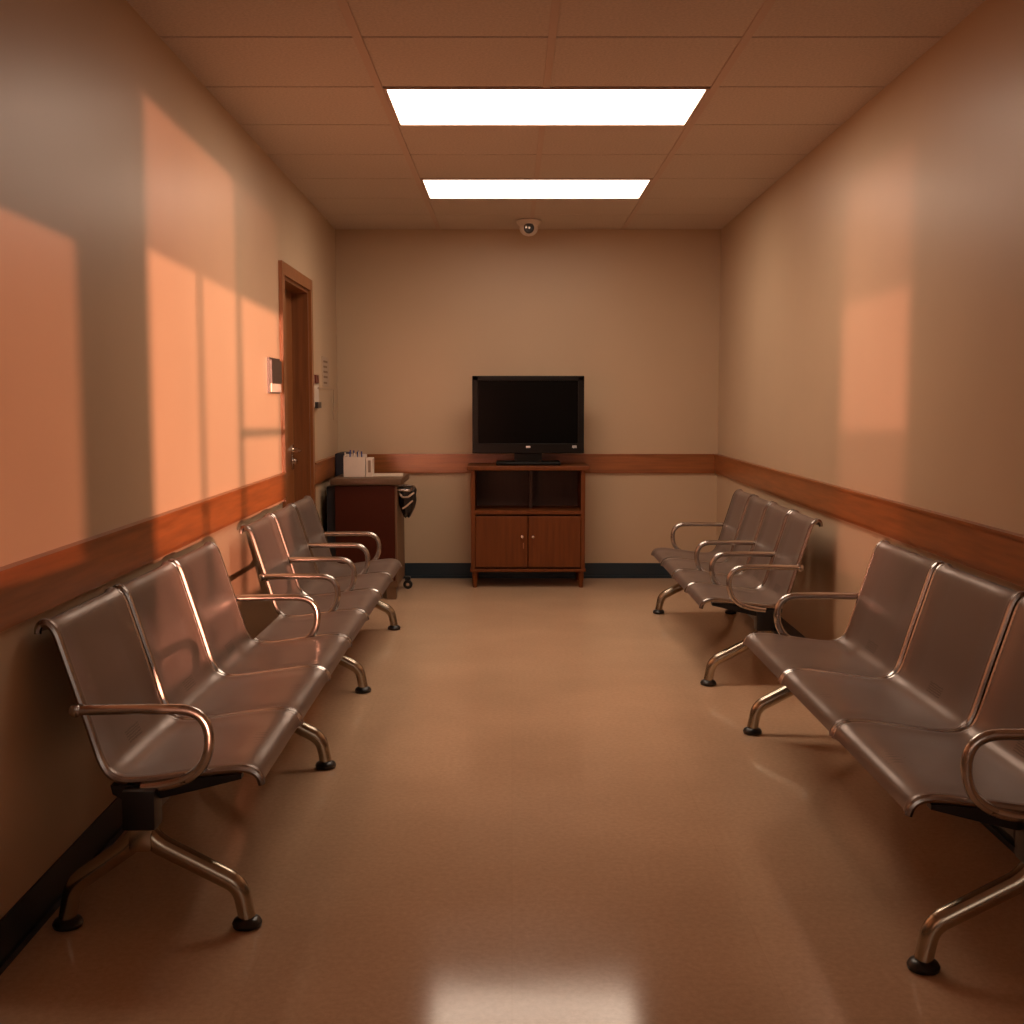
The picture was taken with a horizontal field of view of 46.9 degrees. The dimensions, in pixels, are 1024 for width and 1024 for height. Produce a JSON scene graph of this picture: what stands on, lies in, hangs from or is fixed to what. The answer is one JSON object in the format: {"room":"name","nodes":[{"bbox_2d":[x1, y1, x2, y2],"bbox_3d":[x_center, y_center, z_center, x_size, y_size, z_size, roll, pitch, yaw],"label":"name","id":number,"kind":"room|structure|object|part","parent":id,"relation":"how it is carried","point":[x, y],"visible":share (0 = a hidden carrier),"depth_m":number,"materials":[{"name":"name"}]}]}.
{"room":"hospital interior","nodes":[
{"label":"hospital interior","id":0,"kind":"room"},
{"bbox_2d":[0,0,337,918],"bbox_3d":[-1.553,-0.657,5.759,0.695,2.900,6.351,0,5,0],"label":"wall","id":1,"kind":"structure","parent":0,"point":[145,232],"depth_m":3.61,"materials":[{"name":"paint"}]},
{"bbox_2d":[267,357,281,393],"bbox_3d":[-1.253,-0.719,6.230,0.022,0.185,0.300,0,5,-1],"label":"door sign","id":2,"kind":"object","parent":1,"relation":"attached to","point":[274,366],"visible":1,"depth_m":6.17,"materials":[{"name":"grey"}]},
{"bbox_3d":[-1.247,-0.740,6.238,0.010,0.120,0.280,0,5,-1],"label":"dark panel","id":3,"kind":"part","parent":2,"relation":"part of","materials":[{"name":"grey"}]},
{"bbox_2d":[278,260,315,507],"bbox_3d":[-1.350,-0.371,7.026,0.207,2.095,1.070,0,5,0],"label":"door","id":4,"kind":"structure","parent":1,"relation":"in","point":[295,289],"depth_m":7.41,"materials":[{"name":"brown wood"}]},
{"bbox_3d":[-1.344,-0.341,7.340,0.067,0.156,0.171,0,5,0],"label":"handle","id":5,"kind":"part","parent":4,"relation":"part of","materials":[{"name":"silver metal"}]},
{"bbox_2d":[314,375,320,407],"bbox_3d":[-1.273,-0.787,7.720,0.030,0.215,0.200,0,5,-1],"label":"intercom","id":6,"kind":"object","parent":1,"relation":"attached to","point":[317,404],"visible":0.96,"depth_m":7.67,"materials":[{"name":"white plastic"}]},
{"bbox_3d":[-1.283,-0.790,7.720,0.010,0.200,0.200,0,5,-1],"label":"plate","id":7,"kind":"part","parent":6,"relation":"part of","materials":[{"name":"white plastic"}]},
{"bbox_2d":[315,455,334,484],"bbox_3d":[-1.280,-0.304,8.225,0.030,0.145,1.307,0,5,-1],"label":"trim","id":8,"kind":"structure","parent":1,"relation":"attached to","point":[324,468],"depth_m":8.00,"materials":[{"name":"brown wood"}]},
{"bbox_2d":[322,356,328,386],"bbox_3d":[-1.293,-0.971,8.185,0.006,0.205,0.320,0,5,-1],"label":"notice","id":9,"kind":"object","parent":1,"relation":"attached to","point":[325,361],"visible":1,"depth_m":8.17,"materials":[{"name":"beige paper"}]},
{"bbox_2d":[0,578,1023,1023],"bbox_3d":[0.050,1.018,3.947,3.900,0.100,10.671,0,5,0],"label":"floor","id":10,"kind":"structure","parent":0,"point":[537,807],"depth_m":3.39,"materials":[{"name":"plastic"}]},
{"bbox_2d":[34,496,402,931],"bbox_3d":[-0.918,0.479,4.930,0.574,0.790,4.016,0,5,0],"label":"bench","id":11,"kind":"object","parent":10,"relation":"on","point":[172,690],"visible":1,"depth_m":3.62,"materials":[{"name":"metal"}]},
{"bbox_3d":[-0.926,0.594,2.961,0.360,0.230,0.028,0,5,0],"label":"armrest","id":12,"kind":"part","parent":11,"relation":"part of","materials":[{"name":"silver metal"}]},
{"bbox_3d":[-0.934,0.437,4.649,0.360,0.230,0.028,0,5,0],"label":"armrest","id":13,"kind":"part","parent":11,"relation":"part of","materials":[{"name":"silver metal"}]},
{"bbox_3d":[-0.936,0.384,5.213,0.360,0.230,0.028,0,5,0],"label":"armrest","id":14,"kind":"part","parent":11,"relation":"part of","materials":[{"name":"silver metal"}]},
{"bbox_3d":[-0.939,0.332,5.777,0.360,0.230,0.028,0,5,0],"label":"armrest","id":15,"kind":"part","parent":11,"relation":"part of","materials":[{"name":"silver metal"}]},
{"bbox_3d":[-0.941,0.279,6.341,0.360,0.230,0.028,0,5,0],"label":"armrest","id":16,"kind":"part","parent":11,"relation":"part of","materials":[{"name":"silver metal"}]},
{"bbox_3d":[-0.944,0.227,6.901,0.360,0.230,0.028,0,5,0],"label":"armrest","id":17,"kind":"part","parent":11,"relation":"part of","materials":[{"name":"silver metal"}]},
{"bbox_2d":[327,473,416,598],"bbox_3d":[-0.950,0.159,8.198,0.594,0.822,0.605,0,5,0],"label":"cart","id":18,"kind":"object","parent":10,"relation":"on","point":[379,505],"visible":0.71,"depth_m":7.92,"materials":[{"name":"brown wood"}]},
{"bbox_2d":[335,452,351,476],"bbox_3d":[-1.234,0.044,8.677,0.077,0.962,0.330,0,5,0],"label":"case","id":19,"kind":"object","parent":18,"relation":"on","point":[339,465],"visible":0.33,"depth_m":8.47,"materials":[{"name":"black plastic"}]},
{"bbox_2d":[343,454,373,476],"bbox_3d":[-1.048,-0.319,8.090,0.196,0.150,0.130,0,5,0],"label":"caddy","id":20,"kind":"object","parent":18,"relation":"on","point":[363,466],"visible":0.99,"depth_m":8.03,"materials":[{"name":"white plastic"}]},
{"bbox_2d":[374,473,402,475],"bbox_3d":[-0.865,-0.260,8.231,0.210,0.006,0.280,0,5,-5],"label":"paper stack","id":21,"kind":"object","parent":18,"relation":"on","point":[375,474],"visible":0.76,"depth_m":8.21,"materials":[{"name":"white paper"}]},
{"bbox_3d":[-0.979,0.461,8.228,0.393,0.045,0.540,0,5,0],"label":"plate","id":22,"kind":"part","parent":18,"relation":"part of","materials":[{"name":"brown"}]},
{"bbox_3d":[-0.778,0.141,8.197,0.012,0.687,0.544,0,5,0],"label":"frame","id":23,"kind":"part","parent":18,"relation":"part of","materials":[{"name":"brown"}]},
{"bbox_3d":[-0.726,-0.165,8.140,0.094,0.025,0.417,0,5,0],"label":"handle","id":24,"kind":"part","parent":18,"relation":"part of","materials":[{"name":"silver metal"}]},
{"bbox_3d":[-0.713,-0.076,7.987,0.106,0.119,0.033,0,5,0],"label":"pouch trim","id":25,"kind":"part","parent":18,"relation":"part of","materials":[{"name":"fabric"}]},
{"bbox_2d":[467,463,588,587],"bbox_3d":[0.115,0.090,8.641,0.872,0.877,0.470,0,5,0],"label":"tv cabinet","id":26,"kind":"object","parent":10,"relation":"on","point":[524,518],"visible":1,"depth_m":8.46,"materials":[{"name":"brown wood"}]},
{"bbox_3d":[-0.279,0.036,8.651,0.030,0.708,0.440,0,5,0],"label":"panel","id":27,"kind":"part","parent":26,"relation":"part of","materials":[{"name":"brown wood"}]},
{"bbox_3d":[-0.268,0.484,8.502,0.044,0.117,0.044,0,5,0],"label":"leg","id":28,"kind":"part","parent":26,"relation":"part of","materials":[{"name":"brown wood"}]},
{"bbox_3d":[-0.075,0.212,8.458,0.373,0.369,0.020,0,5,0],"label":"door","id":29,"kind":"part","parent":26,"relation":"part of","materials":[{"name":"brown wood"}]},
{"bbox_3d":[0.115,0.016,8.864,0.756,0.708,0.012,0,5,0],"label":"panel","id":30,"kind":"part","parent":26,"relation":"part of","materials":[{"name":"brown wood"}]},
{"bbox_2d":[472,376,583,465],"bbox_3d":[0.117,-0.662,8.538,0.804,0.640,0.255,0,5,0],"label":"television","id":31,"kind":"object","parent":26,"relation":"on","point":[527,417],"visible":1,"depth_m":8.49,"materials":[{"name":"black plastic"}]},
{"bbox_2d":[475,506,580,513],"bbox_3d":[0.115,-0.016,8.648,0.756,0.026,0.436,0,5,0],"label":"shelf","id":32,"kind":"object","parent":26,"relation":"attached to","point":[478,509],"depth_m":8.47,"materials":[{"name":"brown wood"}]},
{"bbox_3d":[0.115,0.399,8.681,0.828,0.020,0.446,0,5,0],"label":"panel","id":33,"kind":"part","parent":26,"relation":"part of","materials":[{"name":"brown wood"}]},
{"bbox_3d":[0.304,0.212,8.458,0.373,0.369,0.020,0,5,0],"label":"door","id":34,"kind":"part","parent":26,"relation":"part of","materials":[{"name":"brown wood"}]},
{"bbox_3d":[0.496,0.484,8.502,0.044,0.117,0.044,0,5,0],"label":"leg","id":35,"kind":"part","parent":26,"relation":"part of","materials":[{"name":"brown wood"}]},
{"bbox_3d":[0.507,0.036,8.651,0.030,0.708,0.440,0,5,0],"label":"panel","id":36,"kind":"part","parent":26,"relation":"part of","materials":[{"name":"brown wood"}]},
{"bbox_2d":[651,489,822,685],"bbox_3d":[1.161,0.336,6.473,0.574,0.790,1.968,0,5,0],"label":"bench","id":37,"kind":"object","parent":10,"relation":"on","point":[755,561],"visible":0.98,"depth_m":6.05,"materials":[{"name":"metal"}]},
{"bbox_3d":[1.178,0.178,7.425,0.360,0.230,0.028,0,5,0],"label":"armrest","id":38,"kind":"part","parent":37,"relation":"part of","materials":[{"name":"silver metal"}]},
{"bbox_3d":[1.178,0.268,6.463,0.360,0.230,0.028,0,5,0],"label":"armrest","id":39,"kind":"part","parent":37,"relation":"part of","materials":[{"name":"silver metal"}]},
{"bbox_3d":[1.178,0.313,5.980,0.360,0.230,0.028,0,5,0],"label":"armrest","id":40,"kind":"part","parent":37,"relation":"part of","materials":[{"name":"silver metal"}]},
{"bbox_3d":[1.178,0.357,5.501,0.360,0.230,0.028,0,5,0],"label":"armrest","id":41,"kind":"part","parent":37,"relation":"part of","materials":[{"name":"silver metal"}]},
{"bbox_2d":[743,540,1023,975],"bbox_3d":[1.203,0.591,3.728,0.574,0.790,2.061,0,5,0],"label":"bench","id":42,"kind":"object","parent":10,"relation":"on","point":[902,689],"visible":1,"depth_m":3.52,"materials":[{"name":"metal"}]},
{"bbox_3d":[1.220,0.433,4.689,0.360,0.230,0.028,0,5,0],"label":"armrest","id":43,"kind":"part","parent":42,"relation":"part of","materials":[{"name":"silver metal"}]},
{"bbox_3d":[1.220,0.615,2.738,0.360,0.230,0.028,0,5,0],"label":"armrest","id":44,"kind":"part","parent":42,"relation":"part of","materials":[{"name":"silver metal"}]},
{"bbox_2d":[335,229,720,562],"bbox_3d":[0.050,-0.948,8.881,3.900,2.900,0.120,0,5,0],"label":"wall","id":45,"kind":"structure","parent":0,"point":[421,313],"depth_m":8.80,"materials":[{"name":"paint"}]},
{"bbox_2d":[405,563,671,577],"bbox_3d":[0.120,0.444,8.944,2.840,0.115,0.014,0,5,0],"label":"baseboard","id":46,"kind":"structure","parent":45,"relation":"attached to","point":[415,570],"depth_m":8.94,"materials":[{"name":"plastic"}]},
{"bbox_2d":[367,454,714,472],"bbox_3d":[0.120,-0.363,8.861,2.804,0.145,0.030,0,5,0],"label":"trim","id":47,"kind":"structure","parent":45,"relation":"attached to","point":[383,463],"depth_m":8.85,"materials":[{"name":"brown wood"}]},
{"bbox_2d":[126,0,984,229],"bbox_3d":[0.050,-1.758,3.588,3.900,0.305,10.471,0,5,0],"label":"ceiling","id":48,"kind":"structure","parent":0,"point":[305,80],"depth_m":4.65,"materials":[{"name":"tile"}]},
{"bbox_2d":[516,219,540,235],"bbox_3d":[0.118,-1.988,8.271,0.176,0.106,0.176,0,5,0],"label":"dome camera","id":49,"kind":"object","parent":48,"relation":"attached to","point":[528,227],"visible":1,"depth_m":8.21,"materials":[{"name":"white plastic"}]},
{"bbox_2d":[421,178,651,198],"bbox_3d":[0.140,-1.980,7.056,1.324,0.106,0.639,0,5,0],"label":"ceiling light","id":50,"kind":"object","parent":48,"relation":"attached to","point":[435,188],"visible":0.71,"depth_m":7.05,"materials":[{"name":"beige plastic"}]},
{"bbox_2d":[383,86,709,125],"bbox_3d":[0.140,-1.798,5.100,1.324,0.106,0.639,0,5,0],"label":"ceiling light","id":51,"kind":"object","parent":48,"relation":"attached to","point":[410,105],"visible":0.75,"depth_m":5.06,"materials":[{"name":"beige plastic"}]},
{"bbox_2d":[716,0,1023,702],"bbox_3d":[1.746,-0.657,5.759,0.507,2.900,6.351,0,5,0],"label":"wall","id":52,"kind":"structure","parent":0,"point":[871,342],"depth_m":4.64,"materials":[{"name":"paint"}]},
{"bbox_2d":[714,454,1023,586],"bbox_3d":[1.488,0.102,3.862,0.030,0.145,10.072,0,5,0],"label":"trim","id":53,"kind":"structure","parent":52,"relation":"attached to","point":[994,551],"depth_m":4.49,"materials":[{"name":"brown wood"}]},
{"bbox_2d":[772,617,1014,853],"bbox_3d":[1.496,0.911,3.937,0.014,0.115,10.072,0,5,0],"label":"baseboard","id":54,"kind":"structure","parent":52,"relation":"attached to","point":[1005,838],"depth_m":3.64,"materials":[{"name":"plastic"}]},
{"bbox_3d":[-1.519,-0.171,0.546,0.761,2.900,4.120,0,5,0],"label":"wall","id":55,"kind":"structure","parent":0,"visible":0},
{"bbox_2d":[0,797,124,974],"bbox_3d":[-1.199,1.021,2.754,0.014,0.115,7.696,0,5,-1],"label":"baseboard","id":56,"kind":"structure","parent":55,"relation":"attached to","point":[21,923],"depth_m":3.08,"materials":[{"name":"plastic"}]},
{"bbox_2d":[0,473,286,631],"bbox_3d":[-1.191,0.213,2.679,0.030,0.145,7.696,0,5,-1],"label":"trim","id":57,"kind":"structure","parent":55,"relation":"attached to","point":[32,586],"depth_m":3.55,"materials":[{"name":"brown wood"}]}
]}

